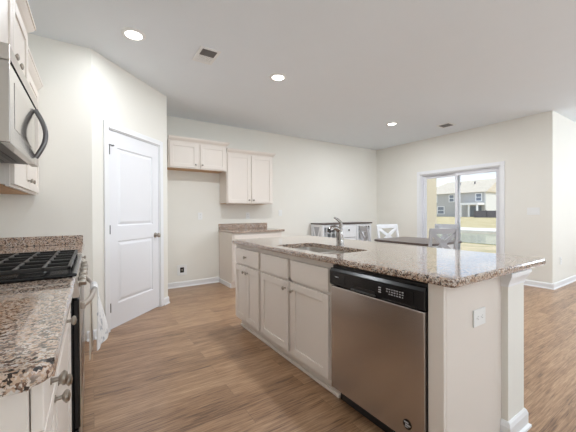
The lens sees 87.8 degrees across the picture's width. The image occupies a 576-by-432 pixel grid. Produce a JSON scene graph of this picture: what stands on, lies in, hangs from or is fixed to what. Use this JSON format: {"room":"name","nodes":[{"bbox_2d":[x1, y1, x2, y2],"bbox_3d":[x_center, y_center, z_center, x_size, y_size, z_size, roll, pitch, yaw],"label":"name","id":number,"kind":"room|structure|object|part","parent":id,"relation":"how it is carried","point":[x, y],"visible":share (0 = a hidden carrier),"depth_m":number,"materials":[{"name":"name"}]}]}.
{"room":"kitchen","nodes":[
{"label":"kitchen","id":0,"kind":"room"},
{"bbox_2d":[0,33,92,340],"bbox_3d":[-2.224,-0.192,2.640,0.830,2.749,0.100,0,0,-33],"label":"wall","id":1,"kind":"structure","parent":0,"point":[62,206],"depth_m":2.70,"materials":[{"name":"paint"}]},
{"bbox_2d":[0,235,82,247],"bbox_3d":[-1.898,0.229,2.189,0.634,0.082,1.012,0,0,-33],"label":"backsplash","id":2,"kind":"structure","parent":1,"relation":"attached to","point":[69,239],"depth_m":2.60,"materials":[{"name":"stone"}]},
{"bbox_2d":[91,49,167,329],"bbox_3d":[-1.777,-0.198,3.415,0.100,2.749,1.184,0,0,12],"label":"wall","id":3,"kind":"structure","parent":0,"point":[118,97],"depth_m":3.08,"materials":[{"name":"paint"}]},
{"bbox_2d":[93,329,96,339],"bbox_3d":[-1.817,1.135,2.894,0.026,0.090,0.131,0,0,12],"label":"baseboard","id":4,"kind":"structure","parent":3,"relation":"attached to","point":[95,330],"depth_m":2.83,"materials":[{"name":"paint"}]},
{"bbox_2d":[103,120,163,331],"bbox_3d":[-1.765,0.118,3.426,0.116,2.118,0.945,0,0,12],"label":"door frame","id":5,"kind":"structure","parent":3,"relation":"attached to","point":[107,126],"depth_m":3.01,"materials":[{"name":"paint"}]},
{"bbox_2d":[109,130,160,329],"bbox_3d":[-1.717,0.147,3.406,0.101,2.031,0.816,0,0,12],"label":"door","id":6,"kind":"structure","parent":3,"relation":"in","point":[133,163],"depth_m":3.37,"materials":[{"name":"paint"}]},
{"bbox_2d":[164,296,169,305],"bbox_3d":[-1.599,1.128,3.940,0.026,0.090,0.116,0,0,11],"label":"baseboard","id":7,"kind":"structure","parent":3,"relation":"attached to","point":[166,299],"depth_m":3.94,"materials":[{"name":"paint"}]},
{"bbox_2d":[167,116,376,282],"bbox_3d":[0.054,-0.221,6.106,5.303,2.749,0.120,0,0,-33],"label":"wall","id":8,"kind":"structure","parent":0,"point":[314,181],"depth_m":5.84,"materials":[{"name":"paint"}]},
{"bbox_2d":[177,264,186,275],"bbox_3d":[-1.726,0.894,4.870,0.150,0.170,0.027,0,0,-33],"label":"water supply box","id":9,"kind":"object","parent":8,"relation":"attached to","point":[181,269],"visible":1,"depth_m":4.87,"materials":[{"name":"white plastic"}]},
{"bbox_2d":[168,277,219,288],"bbox_3d":[-1.603,1.123,4.938,0.982,0.090,0.026,0,0,-33],"label":"baseboard","id":10,"kind":"structure","parent":8,"relation":"attached to","point":[214,279],"depth_m":4.95,"materials":[{"name":"paint"}]},
{"bbox_2d":[167,135,229,172],"bbox_3d":[-1.455,-0.952,4.816,0.960,0.470,0.381,0,0,-33],"label":"upper cabinet","id":11,"kind":"object","parent":8,"relation":"attached to","point":[183,153],"visible":1,"depth_m":4.66,"materials":[{"name":"paint"}]},
{"bbox_3d":[-1.587,-0.915,4.552,0.416,0.370,0.020,0,0,-33],"label":"door","id":12,"kind":"part","parent":11,"relation":"part of","materials":[{"name":"paint"}]},
{"bbox_3d":[-1.456,-1.150,4.816,0.960,0.075,0.379,0,0,-33],"label":"crown molding","id":13,"kind":"part","parent":11,"relation":"part of","materials":[{"name":"paint"}]},
{"bbox_3d":[-1.203,-0.918,4.804,0.418,0.370,0.020,0,0,-33],"label":"door","id":14,"kind":"part","parent":11,"relation":"part of","materials":[{"name":"paint"}]},
{"bbox_2d":[218,223,266,228],"bbox_3d":[-0.805,0.198,5.461,0.962,0.098,0.020,0,0,-33],"label":"backsplash","id":15,"kind":"structure","parent":8,"relation":"attached to","point":[236,225],"depth_m":5.43,"materials":[{"name":"stone"}]},
{"bbox_2d":[219,148,275,204],"bbox_3d":[-0.703,-0.651,5.308,0.927,0.915,0.381,0,0,-33],"label":"upper cabinet","id":16,"kind":"object","parent":8,"relation":"attached to","point":[247,178],"visible":1,"depth_m":5.13,"materials":[{"name":"paint"}]},
{"bbox_3d":[-0.825,-0.614,5.051,0.410,0.815,0.020,0,0,-33],"label":"door","id":17,"kind":"part","parent":16,"relation":"part of","materials":[{"name":"paint"}]},
{"bbox_3d":[-0.706,-1.071,5.307,0.927,0.075,0.379,0,0,-33],"label":"crown molding","id":18,"kind":"part","parent":16,"relation":"part of","materials":[{"name":"paint"}]},
{"bbox_3d":[-0.460,-0.617,5.290,0.409,0.815,0.020,0,0,-33],"label":"door","id":19,"kind":"part","parent":16,"relation":"part of","materials":[{"name":"paint"}]},
{"bbox_2d":[28,0,575,149],"bbox_3d":[3.254,-1.644,3.034,10.450,0.100,8.761,0,0,-33],"label":"ceiling","id":20,"kind":"structure","parent":0,"point":[352,69],"depth_m":3.00,"materials":[{"name":"paint"}]},
{"bbox_2d":[121,27,145,40],"bbox_3d":[-1.338,-1.563,2.593,0.196,0.013,0.196,0,0,-33],"label":"recessed light","id":21,"kind":"object","parent":20,"relation":"in","point":[134,34],"visible":1,"depth_m":2.58,"materials":[{"name":"white plastic"}]},
{"bbox_2d":[192,45,220,64],"bbox_3d":[-0.805,-1.568,2.947,0.200,0.012,0.300,0,0,-33],"label":"ceiling vent","id":22,"kind":"object","parent":20,"relation":"in","point":[206,55],"visible":1,"depth_m":2.93,"materials":[{"name":"white plastic"}]},
{"bbox_2d":[269,73,285,80],"bbox_3d":[-0.115,-1.573,3.417,0.196,0.013,0.196,0,0,-33],"label":"recessed light","id":23,"kind":"object","parent":20,"relation":"in","point":[275,76],"visible":1,"depth_m":3.40,"materials":[{"name":"white plastic"}]},
{"bbox_2d":[386,122,397,125],"bbox_3d":[1.817,-1.592,5.223,0.196,0.013,0.196,0,0,-33],"label":"recessed light","id":24,"kind":"object","parent":20,"relation":"in","point":[389,123],"visible":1,"depth_m":5.19,"materials":[{"name":"white plastic"}]},
{"bbox_2d":[437,122,455,127],"bbox_3d":[2.813,-1.598,5.325,0.240,0.012,0.240,0,0,-33],"label":"ceiling vent","id":25,"kind":"object","parent":20,"relation":"in","point":[448,124],"visible":1,"depth_m":5.32,"materials":[{"name":"white plastic"}]},
{"bbox_2d":[82,281,575,431],"bbox_3d":[3.268,1.205,3.049,10.450,0.100,8.761,0,0,-33],"label":"floor","id":26,"kind":"structure","parent":0,"point":[188,363],"depth_m":2.17,"materials":[{"name":"brown wood"}]},
{"bbox_2d":[0,370,70,431],"bbox_3d":[-0.774,0.749,0.502,0.660,0.876,0.240,0,0,-33],"label":"base cabinet","id":27,"kind":"object","parent":26,"relation":"on","point":[32,410],"visible":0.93,"depth_m":0.57,"materials":[{"name":"paint"}]},
{"bbox_3d":[-0.534,0.365,0.657,0.020,0.096,0.216,0,0,-33],"label":"drawer","id":28,"kind":"part","parent":27,"relation":"part of","materials":[{"name":"paint"}]},
{"bbox_3d":[-0.533,0.740,0.659,0.020,0.640,0.216,0,0,-33],"label":"door","id":29,"kind":"part","parent":27,"relation":"part of","materials":[{"name":"paint"}]},
{"bbox_3d":[-0.513,0.367,0.672,0.032,0.031,0.031,0,0,-33],"label":"knob","id":30,"kind":"part","parent":27,"relation":"part of","materials":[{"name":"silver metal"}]},
{"bbox_3d":[-0.555,0.448,0.737,0.032,0.031,0.031,0,0,-33],"label":"knob","id":31,"kind":"part","parent":27,"relation":"part of","materials":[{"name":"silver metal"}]},
{"bbox_2d":[0,250,95,431],"bbox_3d":[-1.370,0.689,1.471,0.722,0.932,0.762,0,0,-33],"label":"gas range","id":32,"kind":"object","parent":26,"relation":"on","point":[45,265],"visible":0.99,"depth_m":1.32,"materials":[{"name":"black metal"}]},
{"bbox_2d":[0,250,81,283],"bbox_3d":[-1.403,0.252,1.449,0.647,0.056,0.762,0,0,-33],"label":"cooktop","id":33,"kind":"object","parent":32,"relation":"in","point":[45,265],"depth_m":1.37,"materials":[{"name":"black metal"}]},
{"bbox_3d":[-1.134,0.654,1.626,0.022,0.569,0.752,0,0,-33],"label":"oven door","id":34,"kind":"part","parent":32,"relation":"part of","materials":[{"name":"black metal"}]},
{"bbox_3d":[-1.134,0.315,1.625,0.026,0.092,0.756,0,0,-33],"label":"control panel","id":35,"kind":"part","parent":32,"relation":"part of","materials":[{"name":"silver metal"}]},
{"bbox_3d":[-1.123,1.037,1.633,0.004,0.173,0.748,0,0,-33],"label":"drawer","id":36,"kind":"part","parent":32,"relation":"part of","materials":[{"name":"silver metal"}]},
{"bbox_3d":[-0.964,0.311,1.402,0.035,0.048,0.048,0,0,-33],"label":"burner knob","id":37,"kind":"part","parent":32,"relation":"part of","materials":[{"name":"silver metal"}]},
{"bbox_3d":[-1.035,0.311,1.510,0.035,0.048,0.048,0,0,-33],"label":"burner knob","id":38,"kind":"part","parent":32,"relation":"part of","materials":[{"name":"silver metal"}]},
{"bbox_3d":[-1.117,0.311,1.636,0.035,0.048,0.048,0,0,-33],"label":"burner knob","id":39,"kind":"part","parent":32,"relation":"part of","materials":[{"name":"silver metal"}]},
{"bbox_3d":[-1.097,0.408,1.649,0.067,0.030,0.696,0,0,-33],"label":"handle","id":40,"kind":"part","parent":32,"relation":"part of","materials":[{"name":"silver metal"}]},
{"bbox_2d":[89,281,108,360],"bbox_3d":[-1.076,0.586,1.705,0.097,0.393,0.170,0,0,-33],"label":"hand towel","id":41,"kind":"object","parent":32,"relation":"hanging from","point":[102,326],"visible":0.91,"depth_m":1.71,"materials":[{"name":"white fabric"}]},
{"bbox_2d":[55,305,76,431],"bbox_3d":[-1.013,0.749,0.868,0.660,0.876,0.631,0,0,-33],"label":"base cabinet","id":42,"kind":"object","parent":26,"relation":"on","point":[63,410],"visible":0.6,"depth_m":1.03,"materials":[{"name":"paint"}]},
{"bbox_2d":[0,277,75,397],"bbox_3d":[-0.947,0.242,0.746,0.646,0.135,0.909,0,0,-33],"label":"countertop","id":43,"kind":"structure","parent":42,"relation":"on","point":[33,314],"depth_m":0.71,"materials":[{"name":"stone"}]},
{"bbox_3d":[-0.774,0.365,1.024,0.020,0.096,0.607,0,0,-33],"label":"drawer","id":44,"kind":"part","parent":42,"relation":"part of","materials":[{"name":"paint"}]},
{"bbox_3d":[-0.602,0.448,0.809,0.032,0.031,0.031,0,0,-33],"label":"knob","id":45,"kind":"part","parent":42,"relation":"part of","materials":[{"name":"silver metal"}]},
{"bbox_3d":[-0.752,0.366,1.038,0.032,0.031,0.031,0,0,-33],"label":"knob","id":46,"kind":"part","parent":42,"relation":"part of","materials":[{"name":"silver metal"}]},
{"bbox_2d":[219,231,280,287],"bbox_3d":[-0.647,0.724,5.190,0.922,0.876,0.646,0,0,-33],"label":"base cabinet","id":47,"kind":"object","parent":26,"relation":"on","point":[227,262],"visible":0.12,"depth_m":4.92,"materials":[{"name":"paint"}]},
{"bbox_3d":[-1.050,1.130,4.979,0.012,0.070,0.508,0,0,-33],"label":"molding","id":48,"kind":"part","parent":47,"relation":"part of","materials":[{"name":"paint"}]},
{"bbox_3d":[-0.672,0.762,4.838,0.431,0.555,0.020,0,0,-33],"label":"door","id":49,"kind":"part","parent":47,"relation":"part of","materials":[{"name":"paint"}]},
{"bbox_2d":[218,223,284,233],"bbox_3d":[-0.634,0.217,5.205,0.967,0.135,0.635,0,0,-33],"label":"countertop","id":50,"kind":"structure","parent":47,"relation":"on","point":[236,227],"depth_m":5.24,"materials":[{"name":"stone"}]},
{"bbox_3d":[-0.490,0.388,4.956,0.870,0.150,0.020,0,0,-33],"label":"drawer","id":51,"kind":"part","parent":47,"relation":"part of","materials":[{"name":"paint"}]},
{"bbox_2d":[235,244,267,343],"bbox_3d":[-0.169,0.733,3.075,0.637,0.876,0.560,0,0,-33],"label":"base cabinet","id":52,"kind":"object","parent":26,"relation":"on","point":[247,259],"visible":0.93,"depth_m":2.88,"materials":[{"name":"paint"}]},
{"bbox_3d":[-0.472,0.778,3.034,0.020,0.540,0.257,0,0,-33],"label":"door","id":53,"kind":"part","parent":52,"relation":"part of","materials":[{"name":"paint"}]},
{"bbox_3d":[-0.402,0.413,2.922,0.020,0.150,0.520,0,0,-33],"label":"drawer","id":54,"kind":"part","parent":52,"relation":"part of","materials":[{"name":"paint"}]},
{"bbox_3d":[-0.329,0.778,2.814,0.020,0.540,0.257,0,0,-33],"label":"door","id":55,"kind":"part","parent":52,"relation":"part of","materials":[{"name":"paint"}]},
{"bbox_3d":[-0.347,1.163,2.960,0.016,0.019,0.560,0,0,-33],"label":"toe molding","id":56,"kind":"part","parent":52,"relation":"part of","materials":[{"name":"paint"}]},
{"bbox_2d":[261,247,349,397],"bbox_3d":[0.247,0.734,2.439,0.637,0.876,0.960,0,0,-33],"label":"base cabinet","id":57,"kind":"object","parent":26,"relation":"on","point":[295,295],"visible":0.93,"depth_m":2.19,"materials":[{"name":"paint"}]},
{"bbox_3d":[-0.116,0.414,2.485,0.020,0.150,0.435,0,0,-33],"label":"drawer","id":58,"kind":"part","parent":57,"relation":"part of","materials":[{"name":"paint"}]},
{"bbox_3d":[-0.115,0.779,2.487,0.020,0.540,0.435,0,0,-33],"label":"door","id":59,"kind":"part","parent":57,"relation":"part of","materials":[{"name":"paint"}]},
{"bbox_3d":[0.069,1.164,2.324,0.016,0.019,0.960,0,0,-33],"label":"toe molding","id":60,"kind":"part","parent":57,"relation":"part of","materials":[{"name":"paint"}]},
{"bbox_3d":[0.145,0.415,2.085,0.020,0.150,0.430,0,0,-33],"label":"drawer","id":61,"kind":"part","parent":57,"relation":"part of","materials":[{"name":"paint"}]},
{"bbox_3d":[0.147,0.780,2.087,0.020,0.540,0.430,0,0,-33],"label":"door","id":62,"kind":"part","parent":57,"relation":"part of","materials":[{"name":"paint"}]},
{"bbox_2d":[311,222,371,240],"bbox_3d":[1.195,0.654,6.503,1.454,0.985,0.396,0,0,-33],"label":"sideboard","id":63,"kind":"object","parent":26,"relation":"on","point":[350,229],"visible":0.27,"depth_m":6.37,"materials":[{"name":"white paint"}]},
{"bbox_3d":[0.597,0.633,6.142,0.004,0.776,0.255,0,0,-33],"label":"panel","id":64,"kind":"part","parent":63,"relation":"part of","materials":[{"name":"grey paint"}]},
{"bbox_3d":[0.591,0.633,6.138,0.020,0.876,0.345,0,0,-33],"label":"frame","id":65,"kind":"part","parent":63,"relation":"part of","materials":[{"name":"white paint"}]},
{"bbox_3d":[0.880,0.623,6.110,0.464,0.845,0.019,0,0,-33],"label":"door","id":66,"kind":"part","parent":63,"relation":"part of","materials":[{"name":"white paint"}]},
{"bbox_3d":[1.283,0.334,6.373,0.472,0.275,0.019,0,0,-33],"label":"drawer","id":67,"kind":"part","parent":63,"relation":"part of","materials":[{"name":"white paint"}]},
{"bbox_3d":[1.686,0.616,6.637,0.454,0.845,0.019,0,0,-33],"label":"door","id":68,"kind":"part","parent":63,"relation":"part of","materials":[{"name":"white paint"}]},
{"bbox_2d":[359,226,370,240],"bbox_3d":[1.431,0.664,4.691,0.530,0.981,0.400,0,0,-5],"label":"dining chair","id":69,"kind":"object","parent":26,"relation":"on","point":[366,236],"visible":0.25,"depth_m":4.63,"materials":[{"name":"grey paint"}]},
{"bbox_3d":[1.182,0.211,4.666,0.029,0.072,0.376,0,0,-5],"label":"rail","id":70,"kind":"part","parent":69,"relation":"part of","materials":[{"name":"grey paint"}]},
{"bbox_3d":[1.237,0.679,4.504,0.110,0.955,0.040,0,0,-5],"label":"leg","id":71,"kind":"part","parent":69,"relation":"part of","materials":[{"name":"grey paint"}]},
{"bbox_2d":[330,264,427,431],"bbox_3d":[0.675,0.740,1.752,0.602,0.868,0.634,0,0,-33],"label":"dishwasher","id":72,"kind":"object","parent":26,"relation":"on","point":[379,322],"visible":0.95,"depth_m":1.54,"materials":[{"name":"silver metal"}]},
{"bbox_3d":[0.300,0.381,1.791,0.002,0.054,0.115,0,0,-33],"label":"badge plate","id":73,"kind":"part","parent":72,"relation":"part of","materials":[{"name":"black plastic"}]},
{"bbox_3d":[0.405,0.412,1.622,0.012,0.024,0.174,0,0,-33],"label":"pocket handle","id":74,"kind":"part","parent":72,"relation":"part of","materials":[{"name":"black metal"}]},
{"bbox_3d":[0.516,1.126,1.648,0.012,0.098,0.634,0,0,-33],"label":"toe panel","id":75,"kind":"part","parent":72,"relation":"part of","materials":[{"name":"black metal"}]},
{"bbox_3d":[0.454,0.378,1.606,0.053,0.104,0.630,0,0,-33],"label":"control panel","id":76,"kind":"part","parent":72,"relation":"part of","materials":[{"name":"black plastic"}]},
{"bbox_2d":[376,224,398,238],"bbox_3d":[1.933,0.659,5.286,0.520,0.981,0.530,0,0,-25],"label":"dining chair","id":77,"kind":"object","parent":26,"relation":"on","point":[378,226],"visible":0.23,"depth_m":5.47,"materials":[{"name":"white paint"}]},
{"bbox_3d":[1.637,0.673,5.379,0.040,0.955,0.110,0,0,-25],"label":"leg","id":78,"kind":"part","parent":77,"relation":"part of","materials":[{"name":"white paint"}]},
{"bbox_3d":[1.825,0.204,5.508,0.496,0.072,0.029,0,0,-25],"label":"rail","id":79,"kind":"part","parent":77,"relation":"part of","materials":[{"name":"white paint"}]},
{"bbox_2d":[374,237,461,248],"bbox_3d":[2.006,0.765,4.671,0.900,0.756,1.020,0,0,-33],"label":"dining table","id":80,"kind":"object","parent":26,"relation":"on","point":[416,241],"visible":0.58,"depth_m":4.50,"materials":[{"name":"brown wood"}]},
{"bbox_2d":[428,228,458,249],"bbox_3d":[2.064,0.664,4.187,0.400,0.981,0.530,0,0,2],"label":"dining chair","id":81,"kind":"object","parent":26,"relation":"on","point":[454,232],"visible":0.3,"depth_m":3.94,"materials":[{"name":"grey paint"}]},
{"bbox_3d":[1.889,0.679,3.982,0.040,0.955,0.110,0,0,2],"label":"leg","id":82,"kind":"part","parent":81,"relation":"part of","materials":[{"name":"grey paint"}]},
{"bbox_3d":[2.054,0.211,3.937,0.376,0.072,0.029,0,0,2],"label":"rail","id":83,"kind":"part","parent":81,"relation":"part of","materials":[{"name":"grey paint"}]},
{"bbox_3d":[2.225,0.677,3.971,0.040,0.955,0.110,0,0,2],"label":"leg","id":84,"kind":"part","parent":81,"relation":"part of","materials":[{"name":"grey paint"}]},
{"bbox_2d":[435,224,457,238],"bbox_3d":[2.655,0.655,5.275,0.530,0.981,0.440,0,0,-33],"label":"dining chair","id":85,"kind":"object","parent":26,"relation":"on","point":[436,225],"visible":0.17,"depth_m":5.40,"materials":[{"name":"grey paint"}]},
{"bbox_3d":[2.861,0.199,5.408,0.029,0.072,0.416,0,0,-33],"label":"rail","id":86,"kind":"part","parent":85,"relation":"part of","materials":[{"name":"grey paint"}]},
{"bbox_2d":[428,269,531,431],"bbox_3d":[0.397,0.734,2.397,0.778,0.876,2.286,0,0,-33],"label":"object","id":87,"kind":"structure","parent":26,"relation":"on","point":[476,375],"depth_m":1.43,"materials":[{"name":"paint"}]},
{"bbox_2d":[232,235,545,287],"bbox_3d":[0.469,0.276,2.466,1.031,0.038,2.328,0,0,-33],"label":"countertop","id":88,"kind":"structure","parent":87,"relation":"on","point":[450,268],"depth_m":1.76,"materials":[{"name":"stone"}]},
{"bbox_2d":[278,247,348,267],"bbox_3d":[0.247,0.385,2.382,0.397,0.174,0.727,0,0,-33],"label":"sink","id":89,"kind":"object","parent":88,"relation":"in","point":[314,249],"visible":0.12,"depth_m":2.62,"materials":[{"name":"silver metal"}]},
{"bbox_3d":[0.153,0.385,2.524,0.397,0.174,0.386,0,0,-33],"label":"bowl","id":90,"kind":"part","parent":89,"relation":"part of","materials":[{"name":"silver metal"}]},
{"bbox_3d":[0.352,0.386,2.220,0.397,0.174,0.341,0,0,-33],"label":"bowl","id":91,"kind":"part","parent":89,"relation":"part of","materials":[{"name":"silver metal"}]},
{"bbox_2d":[327,217,343,245],"bbox_3d":[0.399,0.136,2.502,0.168,0.242,0.072,0,0,-33],"label":"kitchen faucet","id":92,"kind":"object","parent":88,"relation":"on","point":[339,229],"visible":1,"depth_m":2.50,"materials":[{"name":"silver metal"}]},
{"bbox_3d":[0.392,0.119,2.501,0.132,0.071,0.044,0,0,-29],"label":"spout","id":93,"kind":"part","parent":92,"relation":"part of","materials":[{"name":"silver metal"}]},
{"bbox_3d":[0.427,0.070,2.522,0.081,0.110,0.047,0,0,-33],"label":"lever","id":94,"kind":"part","parent":92,"relation":"part of","materials":[{"name":"silver metal"}]},
{"bbox_3d":[0.899,0.737,1.441,0.529,0.875,0.019,0,0,-33],"label":"panel","id":95,"kind":"part","parent":87,"relation":"part of","materials":[{"name":"paint"}]},
{"bbox_2d":[473,307,485,327],"bbox_3d":[0.921,0.490,1.439,0.115,0.080,0.006,0,0,-33],"label":"power outlet","id":96,"kind":"object","parent":87,"relation":"attached to","point":[479,315],"visible":1,"depth_m":1.43,"materials":[{"name":"white plastic"}]},
{"bbox_3d":[1.191,0.735,1.660,0.200,0.875,0.128,0,0,-33],"label":"post","id":97,"kind":"part","parent":87,"relation":"part of","materials":[{"name":"paint"}]},
{"bbox_3d":[1.196,0.334,1.646,0.256,0.076,0.156,0,0,-33],"label":"capital molding","id":98,"kind":"part","parent":87,"relation":"part of","materials":[{"name":"paint"}]},
{"bbox_3d":[1.200,1.122,1.650,0.256,0.100,0.156,0,0,-33],"label":"molding","id":99,"kind":"part","parent":87,"relation":"part of","materials":[{"name":"paint"}]},
{"bbox_3d":[-1.745,0.746,1.987,0.660,0.876,0.502,0,0,-33],"label":"base cabinet","id":100,"kind":"object","parent":26,"relation":"on","visible":0},
{"bbox_2d":[0,235,84,258],"bbox_3d":[-1.892,0.247,2.192,0.646,0.119,1.013,0,0,-33],"label":"countertop","id":101,"kind":"structure","parent":100,"relation":"on","point":[69,242],"depth_m":2.54,"materials":[{"name":"stone"}]},
{"bbox_2d":[376,110,555,282],"bbox_3d":[3.194,-0.235,6.057,0.140,2.749,3.400,0,0,-33],"label":"wall","id":102,"kind":"structure","parent":0,"point":[527,145],"depth_m":5.08,"materials":[{"name":"paint"}]},
{"bbox_2d":[422,167,498,253],"bbox_3d":[3.327,0.134,5.859,0.120,2.012,1.487,0,0,-33],"label":"door","id":103,"kind":"structure","parent":102,"relation":"in","point":[494,169],"depth_m":5.85,"materials":[{"name":"white plastic"}]},
{"bbox_3d":[3.163,0.131,6.168,0.035,1.915,0.751,0,0,-33],"label":"sash","id":104,"kind":"part","parent":103,"relation":"part of","materials":[{"name":"clear glass"}]},
{"bbox_3d":[3.507,0.133,5.570,0.035,1.915,0.766,0,0,-33],"label":"sash","id":105,"kind":"part","parent":103,"relation":"part of","materials":[{"name":"clear glass"}]},
{"bbox_2d":[417,161,504,253],"bbox_3d":[3.320,0.106,5.855,0.156,2.068,1.651,0,0,-33],"label":"door frame","id":106,"kind":"structure","parent":102,"relation":"attached to","point":[501,164],"depth_m":5.35,"materials":[{"name":"paint"}]},
{"bbox_2d":[527,207,539,214],"bbox_3d":[3.932,-0.062,4.794,0.009,0.118,0.165,0,0,-33],"label":"light switch","id":107,"kind":"object","parent":102,"relation":"attached to","point":[536,210],"visible":1,"depth_m":4.79,"materials":[{"name":"white plastic"}]},
{"bbox_2d":[524,279,553,289],"bbox_3d":[3.895,1.097,4.851,0.026,0.090,0.649,0,0,-33],"label":"baseboard","id":108,"kind":"structure","parent":102,"relation":"attached to","point":[545,285],"depth_m":4.73,"materials":[{"name":"paint"}]},
{"bbox_2d":[556,112,575,281],"bbox_3d":[5.590,-0.244,5.664,3.440,2.749,0.120,0,0,-33],"label":"wall","id":109,"kind":"structure","parent":0,"point":[565,127],"depth_m":4.93,"materials":[{"name":"paint"}]},
{"bbox_2d":[552,275,575,289],"bbox_3d":[5.569,1.086,5.566,3.600,0.090,0.026,0,0,-33],"label":"baseboard","id":110,"kind":"structure","parent":109,"relation":"attached to","point":[571,279],"depth_m":4.86,"materials":[{"name":"paint"}]},
{"bbox_3d":[-0.579,-0.183,-0.524,0.120,2.749,6.997,0,0,-33],"label":"wall","id":111,"kind":"structure","parent":0,"visible":0},
{"bbox_2d":[0,0,35,80],"bbox_3d":[-1.502,-0.919,1.381,0.426,0.469,0.856,0,0,-33],"label":"upper cabinet","id":112,"kind":"object","parent":111,"relation":"attached to","point":[16,19],"visible":0.54,"depth_m":1.55,"materials":[{"name":"paint"}]},
{"bbox_3d":[-1.247,-0.885,1.304,0.020,0.369,0.314,0,0,-33],"label":"door","id":113,"kind":"part","parent":112,"relation":"part of","materials":[{"name":"paint"}]},
{"bbox_3d":[-1.447,-0.886,1.610,0.020,0.369,0.402,0,0,-33],"label":"door","id":114,"kind":"part","parent":112,"relation":"part of","materials":[{"name":"paint"}]},
{"bbox_2d":[0,42,47,166],"bbox_3d":[-1.470,-0.486,1.403,0.498,0.393,0.752,0,0,-33],"label":"microwave","id":115,"kind":"object","parent":112,"relation":"attached to","point":[20,115],"visible":1,"depth_m":1.35,"materials":[{"name":"silver metal"}]},
{"bbox_3d":[-1.292,-0.454,1.442,0.034,0.327,0.621,0,0,-33],"label":"door","id":116,"kind":"part","parent":115,"relation":"part of","materials":[{"name":"silver metal"}]},
{"bbox_3d":[-1.416,-0.462,1.713,0.068,0.283,0.025,0,0,-33],"label":"handle","id":117,"kind":"part","parent":115,"relation":"part of","materials":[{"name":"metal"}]},
{"bbox_3d":[-1.504,-1.116,1.380,0.424,0.075,0.856,0,0,-33],"label":"crown molding","id":118,"kind":"part","parent":112,"relation":"part of","materials":[{"name":"paint"}]},
{"bbox_2d":[0,47,42,194],"bbox_3d":[-2.017,-0.655,2.106,0.355,0.970,1.011,0,0,-33],"label":"upper cabinet","id":119,"kind":"object","parent":111,"relation":"attached to","point":[14,178],"visible":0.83,"depth_m":2.14,"materials":[{"name":"paint"}]},
{"bbox_3d":[-1.768,-0.621,1.973,0.020,0.870,0.484,0,0,-33],"label":"door","id":120,"kind":"part","parent":119,"relation":"part of","materials":[{"name":"paint"}]},
{"bbox_3d":[-1.920,-0.628,2.170,0.020,0.915,1.011,0,0,-33],"label":"frame","id":121,"kind":"part","parent":119,"relation":"part of","materials":[{"name":"paint"}]},
{"bbox_3d":[-2.038,-0.622,2.387,0.020,0.870,0.485,0,0,-33],"label":"door","id":122,"kind":"part","parent":119,"relation":"part of","materials":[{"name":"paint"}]},
{"bbox_3d":[-1.893,-1.104,2.186,0.050,0.075,1.011,0,0,-33],"label":"crown molding","id":123,"kind":"part","parent":119,"relation":"part of","materials":[{"name":"paint"}]},
{"label":"outside","id":124,"kind":"structure","parent":0,"visible":0},
{"bbox_2d":[437,217,495,245],"bbox_3d":[41.973,0.334,69.274,133.920,1.220,150.000,0,0,-33],"label":"lawn","id":125,"kind":"structure","parent":124,"point":[469,222],"depth_m":35.19,"materials":[{"name":"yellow plant"}]},
{"bbox_2d":[437,178,495,216],"bbox_3d":[35.716,-3.334,62.186,12.900,7.450,13.800,0,0,-33],"label":"house","id":126,"kind":"structure","parent":125,"relation":"on","point":[477,195],"depth_m":57.59,"materials":[{"name":"grey"}]},
{"bbox_3d":[31.439,-0.985,61.485,0.040,1.360,1.260,0,0,-33],"label":"pane","id":127,"kind":"part","parent":126,"relation":"part of","materials":[{"name":"glass"}]},
{"bbox_3d":[35.055,-0.623,55.905,0.080,2.100,2.000,0,0,-33],"label":"patio door","id":128,"kind":"part","parent":126,"relation":"part of","materials":[{"name":"grey glass"}]},
{"bbox_3d":[35.368,-3.322,55.447,0.040,1.260,0.860,0,0,-33],"label":"pane","id":129,"kind":"part","parent":126,"relation":"part of","materials":[{"name":"blue glass"}]},
{"bbox_2d":[474,210,495,217],"bbox_3d":[33.550,-0.131,49.186,0.200,1.400,5.600,0,0,-33],"label":"fence","id":130,"kind":"object","parent":125,"relation":"on","point":[480,214],"visible":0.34,"depth_m":49.91,"materials":[{"name":"grey wood"}]},
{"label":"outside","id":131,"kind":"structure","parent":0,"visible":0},
{"bbox_2d":[437,233,495,244],"bbox_3d":[6.371,1.332,25.080,7.100,0.045,65.000,0,0,-33],"label":"pond water","id":132,"kind":"structure","parent":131,"point":[490,239],"depth_m":17.02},
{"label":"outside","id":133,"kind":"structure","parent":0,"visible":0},
{"bbox_2d":[461,243,495,252],"bbox_3d":[-0.747,1.376,20.425,8.910,0.011,65.000,0,0,-33],"label":"lawn","id":134,"kind":"structure","parent":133,"point":[464,246],"depth_m":12.31,"materials":[{"name":"yellow plant"}]},
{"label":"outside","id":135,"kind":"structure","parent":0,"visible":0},
{"bbox_2d":[460,226,495,233],"bbox_3d":[11.655,1.196,31.523,8.000,0.340,80.000,0,0,-33],"label":"path","id":136,"kind":"structure","parent":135,"point":[489,230],"depth_m":21.86,"materials":[{"name":"concrete"}]},
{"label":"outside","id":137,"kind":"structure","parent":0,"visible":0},
{"bbox_2d":[427,178,436,238],"bbox_3d":[3.118,-1.464,6.798,0.520,5.800,0.230,0,0,-33],"label":"wall","id":138,"kind":"structure","parent":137,"point":[431,183],"depth_m":6.74,"materials":[{"name":"beige"}]}
]}

